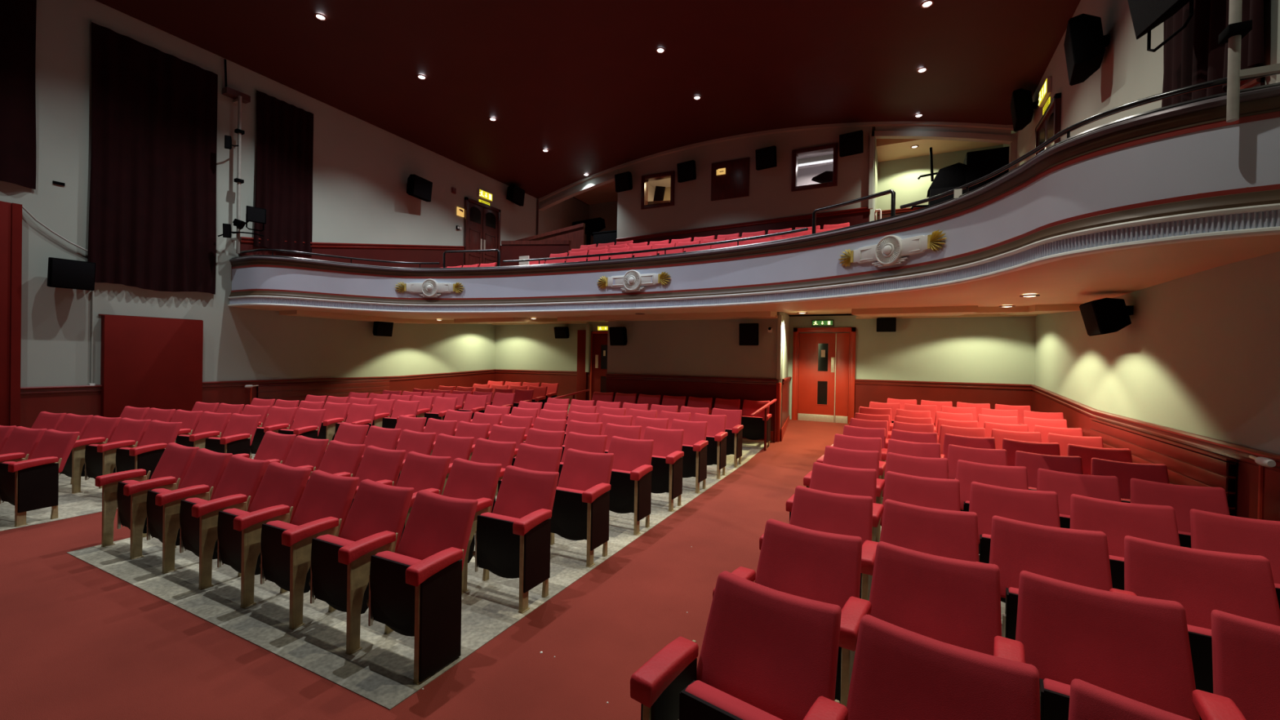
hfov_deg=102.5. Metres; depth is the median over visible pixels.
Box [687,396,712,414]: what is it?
seat
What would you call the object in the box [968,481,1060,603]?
seat
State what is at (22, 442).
seat
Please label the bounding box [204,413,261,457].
seat
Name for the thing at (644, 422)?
seat
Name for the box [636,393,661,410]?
seat
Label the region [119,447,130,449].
seat cushion
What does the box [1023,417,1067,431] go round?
seat
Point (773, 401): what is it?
handrail
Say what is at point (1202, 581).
seat
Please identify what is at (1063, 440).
seat
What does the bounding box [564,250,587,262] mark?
seat
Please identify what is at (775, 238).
seat
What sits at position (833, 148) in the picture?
window
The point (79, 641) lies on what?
floor
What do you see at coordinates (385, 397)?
seat
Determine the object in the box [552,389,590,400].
handrail
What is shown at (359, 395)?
seat
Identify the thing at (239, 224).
lamp
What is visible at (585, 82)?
ceiling
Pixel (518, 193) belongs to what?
grille
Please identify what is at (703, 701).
seat cushion
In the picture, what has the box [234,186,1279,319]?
ceiling
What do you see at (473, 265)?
seat
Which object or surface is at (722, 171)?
notice
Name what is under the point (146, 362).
board
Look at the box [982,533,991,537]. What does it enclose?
seat cushion
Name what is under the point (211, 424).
seat
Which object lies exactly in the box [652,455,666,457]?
seat cushion
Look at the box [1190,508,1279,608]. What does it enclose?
seat
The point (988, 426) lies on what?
seat
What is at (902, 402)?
seat
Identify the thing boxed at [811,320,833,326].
exit sign
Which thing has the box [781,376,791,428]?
trim
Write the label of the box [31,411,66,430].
seat
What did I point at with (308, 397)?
seat
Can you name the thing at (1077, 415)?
trim
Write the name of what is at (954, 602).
seat
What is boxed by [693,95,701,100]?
recessed light
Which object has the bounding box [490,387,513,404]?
seat
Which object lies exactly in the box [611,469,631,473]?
seat cushion
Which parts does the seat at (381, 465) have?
armrest, backrest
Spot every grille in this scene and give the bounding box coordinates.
[513,185,524,205]
[1010,92,1016,130]
[1063,20,1075,84]
[1079,302,1101,335]
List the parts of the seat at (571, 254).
backrest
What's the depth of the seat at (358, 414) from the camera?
7.92 m
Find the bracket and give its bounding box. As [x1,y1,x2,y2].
[222,58,250,103]
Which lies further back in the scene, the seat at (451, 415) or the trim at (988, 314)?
the trim at (988, 314)
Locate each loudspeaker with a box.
[47,257,95,290]
[373,321,393,336]
[406,174,432,201]
[506,184,524,206]
[554,326,568,338]
[608,326,627,345]
[614,171,632,192]
[676,160,696,182]
[738,323,758,345]
[755,145,777,170]
[839,129,863,157]
[876,317,896,332]
[1010,88,1036,131]
[1063,13,1110,85]
[1079,297,1133,336]
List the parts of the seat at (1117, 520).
backrest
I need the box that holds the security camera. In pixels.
[768,327,773,332]
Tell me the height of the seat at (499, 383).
0.807 m
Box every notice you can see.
[519,255,528,265]
[716,168,725,175]
[953,188,962,198]
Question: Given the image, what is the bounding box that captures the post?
[1248,454,1275,519]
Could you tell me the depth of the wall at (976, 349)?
10.32 m
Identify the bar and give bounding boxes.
[231,95,244,253]
[1217,0,1279,122]
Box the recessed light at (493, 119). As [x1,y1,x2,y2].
[488,117,497,121]
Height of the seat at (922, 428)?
0.807 m
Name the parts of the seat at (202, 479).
armrest, backrest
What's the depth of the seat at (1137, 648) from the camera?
1.85 m
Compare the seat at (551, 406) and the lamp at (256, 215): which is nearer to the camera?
the seat at (551, 406)
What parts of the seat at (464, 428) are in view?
backrest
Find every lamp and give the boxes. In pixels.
[222,223,237,238]
[224,135,239,149]
[232,218,245,229]
[245,205,266,231]
[1127,0,1193,52]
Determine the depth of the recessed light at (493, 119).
12.60 m
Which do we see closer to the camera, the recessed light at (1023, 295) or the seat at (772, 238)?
the recessed light at (1023, 295)
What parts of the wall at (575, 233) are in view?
panel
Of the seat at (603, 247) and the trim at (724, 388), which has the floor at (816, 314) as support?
the seat at (603, 247)
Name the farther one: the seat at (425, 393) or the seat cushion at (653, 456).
the seat at (425, 393)
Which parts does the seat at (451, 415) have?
backrest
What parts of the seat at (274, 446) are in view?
armrest, armrest, backrest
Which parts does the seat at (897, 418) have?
backrest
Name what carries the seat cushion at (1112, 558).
on the seat at (1117, 520)
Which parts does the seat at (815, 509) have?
armrest, backrest, armrest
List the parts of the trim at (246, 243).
cap rail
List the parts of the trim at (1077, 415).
cap rail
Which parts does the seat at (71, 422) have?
backrest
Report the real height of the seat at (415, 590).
0.807 m
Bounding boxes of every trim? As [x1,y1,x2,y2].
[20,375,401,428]
[240,236,311,258]
[279,310,506,324]
[310,242,464,267]
[400,368,494,395]
[453,317,584,323]
[492,321,588,324]
[494,368,577,403]
[537,121,1013,202]
[538,125,1017,210]
[557,316,606,321]
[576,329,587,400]
[585,324,592,372]
[587,372,590,389]
[590,311,777,319]
[604,315,777,321]
[605,373,777,438]
[616,206,869,245]
[775,382,781,441]
[776,315,782,379]
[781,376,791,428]
[851,305,977,317]
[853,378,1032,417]
[855,313,1037,319]
[876,207,924,219]
[968,306,1028,314]
[1000,303,1082,315]
[1031,384,1097,436]
[1092,409,1279,520]
[1222,76,1265,89]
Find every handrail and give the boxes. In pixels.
[240,72,1279,267]
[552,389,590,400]
[750,399,776,450]
[1089,417,1237,462]
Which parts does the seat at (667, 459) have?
backrest, armrest, panel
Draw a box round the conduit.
[88,290,95,385]
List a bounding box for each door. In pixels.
[463,196,500,266]
[589,331,607,400]
[791,327,856,423]
[1034,93,1061,155]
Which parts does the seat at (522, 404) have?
backrest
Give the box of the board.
[98,314,203,417]
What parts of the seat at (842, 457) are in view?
armrest, backrest, armrest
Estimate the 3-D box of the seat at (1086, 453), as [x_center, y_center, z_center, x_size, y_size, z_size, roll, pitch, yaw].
[4.389,1.248,4.833,0.563,0.807,0.487,1,0,33]
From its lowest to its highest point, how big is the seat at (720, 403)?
0.807 m
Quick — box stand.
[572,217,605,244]
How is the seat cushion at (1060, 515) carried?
on the seat at (1064, 484)
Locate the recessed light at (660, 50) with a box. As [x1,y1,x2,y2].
[655,47,665,53]
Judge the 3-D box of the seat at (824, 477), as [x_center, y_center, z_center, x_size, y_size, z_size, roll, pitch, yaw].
[1.465,1.226,3.823,0.626,0.807,0.487,1,0,33]
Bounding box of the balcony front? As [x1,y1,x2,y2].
[227,82,1279,313]
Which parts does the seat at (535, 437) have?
backrest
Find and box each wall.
[0,0,588,386]
[494,321,608,371]
[501,240,570,266]
[515,222,585,250]
[588,126,1003,244]
[607,311,789,431]
[617,126,872,238]
[663,186,671,200]
[787,315,1035,419]
[1003,0,1279,454]
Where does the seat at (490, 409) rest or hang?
on the floor at (381, 672)
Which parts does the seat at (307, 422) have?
armrest, backrest, panel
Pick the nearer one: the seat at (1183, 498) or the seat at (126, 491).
the seat at (1183, 498)
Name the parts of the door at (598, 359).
push plate, vision panel, vision panel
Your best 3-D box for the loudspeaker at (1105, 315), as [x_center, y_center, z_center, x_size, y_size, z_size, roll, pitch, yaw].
[5.205,-0.474,5.716,0.401,0.396,0.460,1,0,27]
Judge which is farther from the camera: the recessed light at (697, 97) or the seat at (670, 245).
the recessed light at (697, 97)
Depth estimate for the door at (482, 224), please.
15.06 m
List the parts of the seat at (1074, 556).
backrest, armrest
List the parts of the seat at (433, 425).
backrest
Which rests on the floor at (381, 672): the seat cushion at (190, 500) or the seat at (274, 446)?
the seat at (274, 446)
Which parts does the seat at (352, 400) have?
backrest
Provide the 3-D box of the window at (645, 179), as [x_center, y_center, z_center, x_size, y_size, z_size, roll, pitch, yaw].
[0.578,-5.122,15.610,1.090,1.020,0.250,1,0,27]
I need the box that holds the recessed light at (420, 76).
[417,74,426,79]
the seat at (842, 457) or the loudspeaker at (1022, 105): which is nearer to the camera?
the seat at (842, 457)
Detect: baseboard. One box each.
[742,431,773,440]
[780,415,790,441]
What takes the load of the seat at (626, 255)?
on the floor at (816, 314)
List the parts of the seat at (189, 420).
armrest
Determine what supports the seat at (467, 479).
on the floor at (381, 672)
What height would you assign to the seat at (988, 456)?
0.807 m
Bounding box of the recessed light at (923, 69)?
[916,66,927,73]
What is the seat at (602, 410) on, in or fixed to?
on the floor at (381, 672)
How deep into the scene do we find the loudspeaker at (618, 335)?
10.56 m
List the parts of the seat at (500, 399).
backrest, armrest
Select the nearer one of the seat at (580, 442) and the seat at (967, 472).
the seat at (967, 472)
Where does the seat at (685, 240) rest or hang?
on the floor at (816, 314)
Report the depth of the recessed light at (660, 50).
10.39 m
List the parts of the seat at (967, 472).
backrest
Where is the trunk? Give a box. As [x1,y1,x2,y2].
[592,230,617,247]
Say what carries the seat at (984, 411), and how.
on the floor
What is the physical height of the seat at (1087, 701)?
0.807 m
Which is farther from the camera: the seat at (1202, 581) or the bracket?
the bracket
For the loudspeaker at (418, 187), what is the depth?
12.73 m
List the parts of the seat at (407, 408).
backrest, armrest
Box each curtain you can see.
[0,0,36,189]
[87,20,217,294]
[253,88,313,256]
[1161,0,1264,107]
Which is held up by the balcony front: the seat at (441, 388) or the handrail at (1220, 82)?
the handrail at (1220, 82)
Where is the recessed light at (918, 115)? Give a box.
[914,113,923,117]
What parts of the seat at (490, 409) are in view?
backrest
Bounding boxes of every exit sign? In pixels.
[477,188,492,205]
[597,325,608,331]
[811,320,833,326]
[1038,75,1051,115]
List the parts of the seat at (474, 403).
backrest, armrest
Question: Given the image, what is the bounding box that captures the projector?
[811,171,832,182]
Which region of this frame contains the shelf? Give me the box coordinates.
[258,380,390,386]
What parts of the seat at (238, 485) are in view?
armrest, backrest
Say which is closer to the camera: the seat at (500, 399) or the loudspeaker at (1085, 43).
the loudspeaker at (1085, 43)
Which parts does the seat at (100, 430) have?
armrest, backrest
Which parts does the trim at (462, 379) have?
cap rail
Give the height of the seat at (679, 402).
0.807 m
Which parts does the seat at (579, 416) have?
backrest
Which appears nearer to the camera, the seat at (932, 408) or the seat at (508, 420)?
the seat at (508, 420)
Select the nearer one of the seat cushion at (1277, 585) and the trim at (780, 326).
the seat cushion at (1277, 585)
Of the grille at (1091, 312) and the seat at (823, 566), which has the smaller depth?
the seat at (823, 566)
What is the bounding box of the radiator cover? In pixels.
[256,380,390,407]
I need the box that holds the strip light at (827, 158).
[797,154,833,166]
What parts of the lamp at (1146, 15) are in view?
barn door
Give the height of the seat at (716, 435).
0.807 m
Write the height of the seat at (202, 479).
0.807 m
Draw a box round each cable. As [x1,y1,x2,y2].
[22,205,88,252]
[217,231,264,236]
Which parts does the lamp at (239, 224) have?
barn door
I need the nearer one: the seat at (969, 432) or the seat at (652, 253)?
the seat at (969, 432)
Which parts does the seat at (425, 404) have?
armrest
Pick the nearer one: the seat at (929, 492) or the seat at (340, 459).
the seat at (929, 492)
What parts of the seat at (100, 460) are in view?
armrest, backrest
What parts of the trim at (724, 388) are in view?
cap rail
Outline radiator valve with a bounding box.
[244,384,258,404]
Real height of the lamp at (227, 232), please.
0.243 m
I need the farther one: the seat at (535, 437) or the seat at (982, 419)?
the seat at (982, 419)
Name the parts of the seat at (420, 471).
backrest, armrest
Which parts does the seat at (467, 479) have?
backrest, armrest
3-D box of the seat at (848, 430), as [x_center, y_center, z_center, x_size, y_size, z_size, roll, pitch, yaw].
[2.582,1.206,6.015,0.626,0.807,0.487,1,0,33]
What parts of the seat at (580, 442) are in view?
backrest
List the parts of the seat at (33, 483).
armrest, panel, backrest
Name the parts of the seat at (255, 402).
backrest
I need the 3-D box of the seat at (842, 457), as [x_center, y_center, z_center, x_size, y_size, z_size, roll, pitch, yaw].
[1.832,1.219,4.567,0.626,0.807,0.487,1,0,33]
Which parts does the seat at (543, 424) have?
backrest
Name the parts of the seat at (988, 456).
backrest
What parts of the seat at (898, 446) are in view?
backrest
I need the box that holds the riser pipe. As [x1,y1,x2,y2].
[536,200,538,235]
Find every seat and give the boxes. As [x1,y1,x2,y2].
[0,425,16,452]
[0,426,47,462]
[0,429,79,527]
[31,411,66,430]
[57,413,93,484]
[58,415,121,493]
[84,417,151,479]
[95,442,199,559]
[115,419,182,479]
[120,405,150,419]
[144,407,175,422]
[146,448,232,573]
[170,409,203,442]
[175,411,231,448]
[179,454,269,590]
[191,401,219,417]
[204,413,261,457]
[215,403,244,422]
[217,462,311,608]
[232,431,296,464]
[241,398,275,416]
[241,404,270,427]
[249,405,297,455]
[259,470,359,630]
[274,399,299,407]
[278,407,325,439]
[284,435,328,476]
[292,400,324,423]
[297,394,326,408]
[306,440,365,484]
[308,479,413,654]
[317,401,350,443]
[323,395,348,408]
[324,422,368,452]
[334,403,377,435]
[345,396,371,421]
[346,391,368,403]
[349,445,405,510]
[358,425,401,467]
[364,415,426,449]
[366,489,478,684]
[368,392,389,404]
[370,398,395,427]
[382,390,401,399]
[382,400,419,428]
[389,394,411,417]
[395,429,435,485]
[395,451,451,543]
[401,391,422,400]
[411,395,434,417]
[413,388,431,395]
[422,391,443,413]
[422,409,472,435]
[423,417,457,455]
[424,396,457,426]
[431,389,451,397]
[431,433,474,494]
[437,385,455,393]
[442,457,502,594]
[444,392,465,410]
[446,265,462,267]
[452,390,471,408]
[454,421,490,460]
[456,386,474,394]
[457,394,488,419]
[462,263,479,267]
[470,404,511,425]
[470,437,515,512]
[471,411,502,439]
[472,383,489,394]
[472,465,559,613]
[473,391,493,408]
[475,386,493,392]
[479,262,497,266]
[487,380,503,387]
[488,424,525,457]
[490,384,508,396]
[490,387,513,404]
[491,391,515,413]
[496,443,562,544]
[501,414,533,441]
[504,381,521,388]
[509,385,527,393]
[509,400,542,417]
[510,406,538,427]
[511,427,564,466]
[512,388,533,407]
[522,382,539,389]
[523,417,566,443]
[528,260,544,264]
[528,386,547,408]
[538,408,568,419]
[540,382,558,402]
[542,402,568,410]
[544,252,567,263]
[545,256,565,263]
[546,397,569,404]
[551,448,613,567]
[556,431,607,486]
[560,419,602,462]
[562,411,599,444]
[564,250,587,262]
[564,404,596,431]
[565,254,586,262]
[566,399,594,421]
[568,244,596,254]
[570,247,587,252]
[586,245,607,259]
[586,248,608,261]
[587,252,609,261]
[591,391,613,405]
[595,400,620,413]
[597,242,614,248]
[597,406,626,422]
[600,413,632,435]
[604,422,641,453]
[608,244,626,252]
[608,246,629,259]
[608,435,653,535]
[610,250,633,258]
[613,392,636,408]
[615,240,633,247]
[622,402,648,415]
[627,408,657,426]
[628,241,647,250]
[630,570,848,719]
[631,244,652,257]
[634,248,657,257]
[634,416,668,439]
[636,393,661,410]
[643,426,684,511]
[648,240,669,248]
[650,404,677,418]
[653,242,675,254]
[659,247,684,254]
[659,410,690,429]
[661,395,685,412]
[671,237,691,246]
[671,418,708,493]
[677,240,700,252]
[680,405,708,421]
[685,244,711,252]
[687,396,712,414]
[693,235,715,244]
[693,413,727,479]
[702,237,726,248]
[711,408,743,467]
[712,518,871,706]
[713,241,740,248]
[714,398,740,409]
[716,232,739,239]
[728,235,753,245]
[741,399,771,446]
[742,230,764,239]
[742,238,770,244]
[755,235,782,240]
[759,485,878,600]
[767,227,791,237]
[773,235,802,240]
[784,230,812,237]
[786,462,884,542]
[795,225,820,234]
[803,445,884,542]
[815,226,843,233]
[816,433,886,504]
[822,222,849,229]
[831,425,887,479]
[846,614,1040,719]
[848,406,893,431]
[849,417,889,448]
[854,413,891,438]
[869,401,900,422]
[869,541,1025,662]
[880,452,948,525]
[880,471,960,525]
[880,498,983,563]
[882,438,940,499]
[886,398,916,409]
[890,429,944,457]
[893,421,934,432]
[894,415,938,438]
[895,408,936,432]
[903,403,937,424]
[920,400,952,411]
[934,411,973,432]
[937,418,978,443]
[938,424,985,454]
[941,405,977,421]
[942,433,995,457]
[946,444,1007,511]
[955,459,1028,553]
[956,401,990,421]
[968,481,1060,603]
[977,413,1018,427]
[981,408,1019,424]
[983,422,1028,437]
[989,515,1137,639]
[991,428,1041,448]
[995,404,1031,424]
[1002,438,1060,466]
[1014,450,1083,490]
[1015,570,1246,719]
[1022,410,1063,424]
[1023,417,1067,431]
[1034,425,1083,442]
[1036,467,1121,528]
[1048,432,1103,455]
[1066,444,1132,475]
[1068,678,1191,719]
[1070,493,1180,590]
[1091,457,1169,502]
[1124,535,1279,719]
[1130,478,1230,547]
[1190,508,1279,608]
[1211,609,1279,719]
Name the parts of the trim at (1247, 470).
cap rail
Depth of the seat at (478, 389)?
11.48 m
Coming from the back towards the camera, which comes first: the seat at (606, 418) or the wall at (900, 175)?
the wall at (900, 175)
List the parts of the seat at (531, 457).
backrest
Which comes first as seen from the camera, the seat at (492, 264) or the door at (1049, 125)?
the door at (1049, 125)
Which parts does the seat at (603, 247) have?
backrest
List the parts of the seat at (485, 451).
backrest, armrest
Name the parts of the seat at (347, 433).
backrest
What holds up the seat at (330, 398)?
on the floor at (79, 641)
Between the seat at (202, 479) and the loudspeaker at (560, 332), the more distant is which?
the loudspeaker at (560, 332)
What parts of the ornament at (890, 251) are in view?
plate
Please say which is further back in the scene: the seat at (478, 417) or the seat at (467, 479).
the seat at (478, 417)
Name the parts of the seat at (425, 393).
backrest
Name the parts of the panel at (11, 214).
panel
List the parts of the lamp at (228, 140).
barn door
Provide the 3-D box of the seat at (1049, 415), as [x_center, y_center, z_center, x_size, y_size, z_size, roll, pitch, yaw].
[5.882,1.166,7.410,0.563,0.807,0.487,1,0,31]
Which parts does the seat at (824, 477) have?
armrest, backrest, armrest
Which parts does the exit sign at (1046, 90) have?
plate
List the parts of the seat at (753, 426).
backrest, armrest, panel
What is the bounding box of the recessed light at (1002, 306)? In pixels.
[999,305,1015,307]
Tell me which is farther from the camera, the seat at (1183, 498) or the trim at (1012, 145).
the trim at (1012, 145)
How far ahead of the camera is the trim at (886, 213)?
14.25 m
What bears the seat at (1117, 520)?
on the floor
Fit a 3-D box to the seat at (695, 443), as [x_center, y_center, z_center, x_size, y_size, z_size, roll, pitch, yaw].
[0.562,1.175,6.367,0.563,0.807,0.487,1,0,27]
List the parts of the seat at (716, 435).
backrest, armrest, panel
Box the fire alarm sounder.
[451,186,456,194]
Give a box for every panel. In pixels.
[0,200,22,426]
[711,157,749,200]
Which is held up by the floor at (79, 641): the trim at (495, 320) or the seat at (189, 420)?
the seat at (189, 420)
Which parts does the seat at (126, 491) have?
armrest, armrest, backrest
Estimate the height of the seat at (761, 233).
0.807 m
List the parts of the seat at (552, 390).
backrest, armrest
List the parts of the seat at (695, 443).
backrest, armrest, panel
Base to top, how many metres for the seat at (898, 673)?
0.807 m
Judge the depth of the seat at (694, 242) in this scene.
10.28 m
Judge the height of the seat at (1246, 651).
0.807 m
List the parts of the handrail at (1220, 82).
rail, raised rail, rail, raised rail, rail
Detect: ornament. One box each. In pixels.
[395,279,464,297]
[596,270,671,291]
[838,229,946,267]
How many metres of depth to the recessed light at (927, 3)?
8.24 m
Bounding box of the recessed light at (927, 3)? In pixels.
[920,0,933,8]
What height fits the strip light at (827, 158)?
0.190 m
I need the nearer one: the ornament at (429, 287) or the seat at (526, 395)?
the ornament at (429, 287)
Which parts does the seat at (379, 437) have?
backrest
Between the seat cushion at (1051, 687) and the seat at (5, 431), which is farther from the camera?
the seat at (5, 431)
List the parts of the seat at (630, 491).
backrest, armrest, panel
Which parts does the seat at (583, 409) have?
backrest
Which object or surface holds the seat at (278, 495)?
on the floor at (381, 672)
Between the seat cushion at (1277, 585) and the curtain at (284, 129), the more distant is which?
the curtain at (284, 129)
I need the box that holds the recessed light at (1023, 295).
[1019,294,1039,297]
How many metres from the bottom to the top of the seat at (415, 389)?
0.807 m
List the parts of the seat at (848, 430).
backrest, armrest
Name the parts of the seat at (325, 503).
armrest, backrest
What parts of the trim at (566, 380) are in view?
cap rail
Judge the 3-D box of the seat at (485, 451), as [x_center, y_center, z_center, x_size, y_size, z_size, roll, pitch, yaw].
[-1.458,1.173,4.734,0.563,0.807,0.487,1,0,27]
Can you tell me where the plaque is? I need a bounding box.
[456,206,464,217]
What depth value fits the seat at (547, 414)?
7.49 m
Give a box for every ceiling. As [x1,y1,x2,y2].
[95,0,1080,198]
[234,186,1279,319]
[573,138,1003,204]
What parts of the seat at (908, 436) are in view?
backrest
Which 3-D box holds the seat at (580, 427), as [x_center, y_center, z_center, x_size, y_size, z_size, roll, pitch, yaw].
[-0.744,1.161,6.144,0.563,0.807,0.487,1,0,27]
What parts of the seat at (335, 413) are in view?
armrest, backrest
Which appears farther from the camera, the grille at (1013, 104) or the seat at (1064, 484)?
the grille at (1013, 104)
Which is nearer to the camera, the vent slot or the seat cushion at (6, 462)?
the seat cushion at (6, 462)
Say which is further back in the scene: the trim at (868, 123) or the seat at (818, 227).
the trim at (868, 123)
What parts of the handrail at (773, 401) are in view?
rail, post, post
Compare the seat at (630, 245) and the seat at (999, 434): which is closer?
the seat at (999, 434)
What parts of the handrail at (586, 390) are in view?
post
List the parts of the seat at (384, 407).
armrest, backrest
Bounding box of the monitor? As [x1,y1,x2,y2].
[647,186,670,204]
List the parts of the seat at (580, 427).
backrest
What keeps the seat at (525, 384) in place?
on the floor at (79, 641)
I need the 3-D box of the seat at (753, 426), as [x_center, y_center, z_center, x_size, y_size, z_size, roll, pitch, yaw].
[2.018,1.125,9.016,0.563,0.807,0.487,1,0,27]
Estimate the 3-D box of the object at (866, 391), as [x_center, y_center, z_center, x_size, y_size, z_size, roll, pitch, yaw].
[5.993,0.940,10.326,3.110,1.018,0.056,1,0,27]
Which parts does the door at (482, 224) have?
panel moulding, oval pane, push plate, panel moulding, oval pane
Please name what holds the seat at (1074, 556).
on the floor
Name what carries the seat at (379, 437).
on the floor at (381, 672)
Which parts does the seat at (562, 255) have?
backrest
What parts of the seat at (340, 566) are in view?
armrest, backrest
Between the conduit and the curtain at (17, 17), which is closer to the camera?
the curtain at (17, 17)
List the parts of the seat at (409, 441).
backrest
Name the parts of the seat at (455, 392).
backrest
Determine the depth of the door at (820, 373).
11.30 m
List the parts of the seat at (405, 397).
backrest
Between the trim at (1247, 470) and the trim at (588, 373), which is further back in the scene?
the trim at (588, 373)
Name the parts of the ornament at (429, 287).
plate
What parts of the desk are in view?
arm, arm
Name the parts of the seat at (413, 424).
backrest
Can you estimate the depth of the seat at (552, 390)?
12.30 m
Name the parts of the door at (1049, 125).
oval pane, oval pane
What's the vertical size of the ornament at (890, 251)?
0.352 m
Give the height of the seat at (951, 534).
0.807 m
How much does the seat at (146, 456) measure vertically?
0.807 m
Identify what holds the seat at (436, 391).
on the floor at (79, 641)
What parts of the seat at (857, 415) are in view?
backrest, armrest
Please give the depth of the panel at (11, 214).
7.09 m
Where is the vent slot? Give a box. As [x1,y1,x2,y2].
[52,180,65,186]
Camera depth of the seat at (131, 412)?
7.19 m
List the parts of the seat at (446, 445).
armrest, backrest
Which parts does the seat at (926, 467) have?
backrest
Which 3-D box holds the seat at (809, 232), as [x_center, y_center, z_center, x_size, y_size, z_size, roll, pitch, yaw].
[2.813,-1.944,9.158,0.563,0.807,0.487,1,0,27]
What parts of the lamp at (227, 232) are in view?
barn door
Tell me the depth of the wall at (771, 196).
14.30 m
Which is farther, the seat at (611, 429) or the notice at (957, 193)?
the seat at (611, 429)
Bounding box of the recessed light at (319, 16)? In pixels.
[314,13,327,21]
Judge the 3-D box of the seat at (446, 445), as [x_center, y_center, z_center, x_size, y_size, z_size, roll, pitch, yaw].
[-1.933,1.164,4.975,0.563,0.807,0.487,1,0,27]
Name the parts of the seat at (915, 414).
backrest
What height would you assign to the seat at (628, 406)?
0.807 m
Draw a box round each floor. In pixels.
[0,403,848,719]
[66,438,771,710]
[788,314,852,316]
[880,525,1005,636]
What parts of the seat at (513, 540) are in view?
backrest, armrest, panel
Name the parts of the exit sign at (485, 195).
plate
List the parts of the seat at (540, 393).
backrest, armrest, panel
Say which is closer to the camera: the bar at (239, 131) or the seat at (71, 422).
the seat at (71, 422)
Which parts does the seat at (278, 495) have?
armrest, backrest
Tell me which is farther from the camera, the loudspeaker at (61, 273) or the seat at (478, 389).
the seat at (478, 389)
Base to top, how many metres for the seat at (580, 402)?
0.807 m
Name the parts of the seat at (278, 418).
armrest, backrest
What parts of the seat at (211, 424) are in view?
armrest, backrest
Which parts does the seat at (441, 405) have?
backrest, armrest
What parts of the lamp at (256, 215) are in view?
barn door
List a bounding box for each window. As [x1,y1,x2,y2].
[640,170,675,209]
[791,142,838,191]
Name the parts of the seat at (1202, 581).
backrest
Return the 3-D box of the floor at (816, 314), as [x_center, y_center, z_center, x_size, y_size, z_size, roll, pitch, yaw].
[1.013,-2.189,11.700,13.350,2.040,12.620,1,0,27]
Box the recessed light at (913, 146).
[910,145,918,148]
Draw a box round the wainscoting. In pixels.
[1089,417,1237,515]
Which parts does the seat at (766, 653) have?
panel, armrest, panel, backrest, armrest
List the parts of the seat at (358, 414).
backrest, armrest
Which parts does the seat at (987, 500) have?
backrest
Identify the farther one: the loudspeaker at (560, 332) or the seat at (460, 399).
the loudspeaker at (560, 332)
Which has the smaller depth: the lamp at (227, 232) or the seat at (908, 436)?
the seat at (908, 436)
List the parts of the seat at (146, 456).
armrest, panel, backrest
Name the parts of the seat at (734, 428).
backrest, armrest, panel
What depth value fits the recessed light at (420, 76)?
10.72 m
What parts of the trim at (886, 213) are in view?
cap rail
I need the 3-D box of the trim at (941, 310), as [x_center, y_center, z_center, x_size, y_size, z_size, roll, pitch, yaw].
[4.819,-0.873,9.163,1.680,0.345,3.200,1,0,27]
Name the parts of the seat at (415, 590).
armrest, backrest, panel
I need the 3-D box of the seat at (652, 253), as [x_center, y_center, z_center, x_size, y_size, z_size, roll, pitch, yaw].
[0.057,-1.726,9.658,0.563,0.807,0.487,1,0,27]
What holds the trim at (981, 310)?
attached to the ceiling at (1082, 279)
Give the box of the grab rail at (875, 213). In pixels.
[874,208,881,220]
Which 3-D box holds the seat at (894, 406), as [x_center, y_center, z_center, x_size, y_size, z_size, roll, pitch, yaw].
[4.029,1.118,8.519,0.626,0.807,0.487,1,0,31]
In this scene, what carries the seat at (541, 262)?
on the floor at (816, 314)
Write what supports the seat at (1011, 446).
on the floor
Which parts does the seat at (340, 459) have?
backrest, armrest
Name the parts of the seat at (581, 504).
backrest, armrest, panel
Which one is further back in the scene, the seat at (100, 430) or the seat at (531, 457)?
the seat at (100, 430)
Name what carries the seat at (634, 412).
on the floor at (381, 672)
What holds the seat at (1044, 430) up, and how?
on the floor
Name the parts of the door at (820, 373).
kick plate, vision panel, vision frame, vision panel, vision frame, notice seen through glass, push plate, kick plate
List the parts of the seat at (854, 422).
backrest, armrest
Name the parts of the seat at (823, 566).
armrest, backrest, armrest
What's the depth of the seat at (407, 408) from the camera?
8.56 m
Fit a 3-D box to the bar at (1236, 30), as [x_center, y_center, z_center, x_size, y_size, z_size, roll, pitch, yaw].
[3.805,-3.073,2.995,0.535,3.260,0.120,1,0,27]
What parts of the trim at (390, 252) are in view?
cap rail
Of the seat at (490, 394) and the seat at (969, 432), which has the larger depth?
the seat at (490, 394)
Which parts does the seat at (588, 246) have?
backrest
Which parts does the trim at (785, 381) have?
cap rail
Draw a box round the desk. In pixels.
[910,146,1008,209]
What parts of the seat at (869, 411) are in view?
backrest, armrest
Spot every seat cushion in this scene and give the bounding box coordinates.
[2,461,14,463]
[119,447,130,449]
[121,480,137,484]
[151,488,170,493]
[184,497,208,503]
[222,508,249,515]
[266,520,297,529]
[316,534,355,546]
[375,551,421,565]
[480,511,519,522]
[555,486,584,493]
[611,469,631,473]
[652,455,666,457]
[684,680,782,719]
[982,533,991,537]
[1008,586,1018,594]
[1043,678,1070,695]
[1059,514,1070,517]
[1108,555,1124,561]
[1177,530,1191,535]
[1186,624,1211,635]
[1274,582,1279,588]
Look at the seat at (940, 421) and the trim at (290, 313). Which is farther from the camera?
the trim at (290, 313)
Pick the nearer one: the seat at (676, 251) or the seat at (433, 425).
the seat at (433, 425)
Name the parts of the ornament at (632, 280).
plate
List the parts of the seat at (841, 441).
armrest, backrest, armrest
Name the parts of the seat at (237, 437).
armrest, panel, backrest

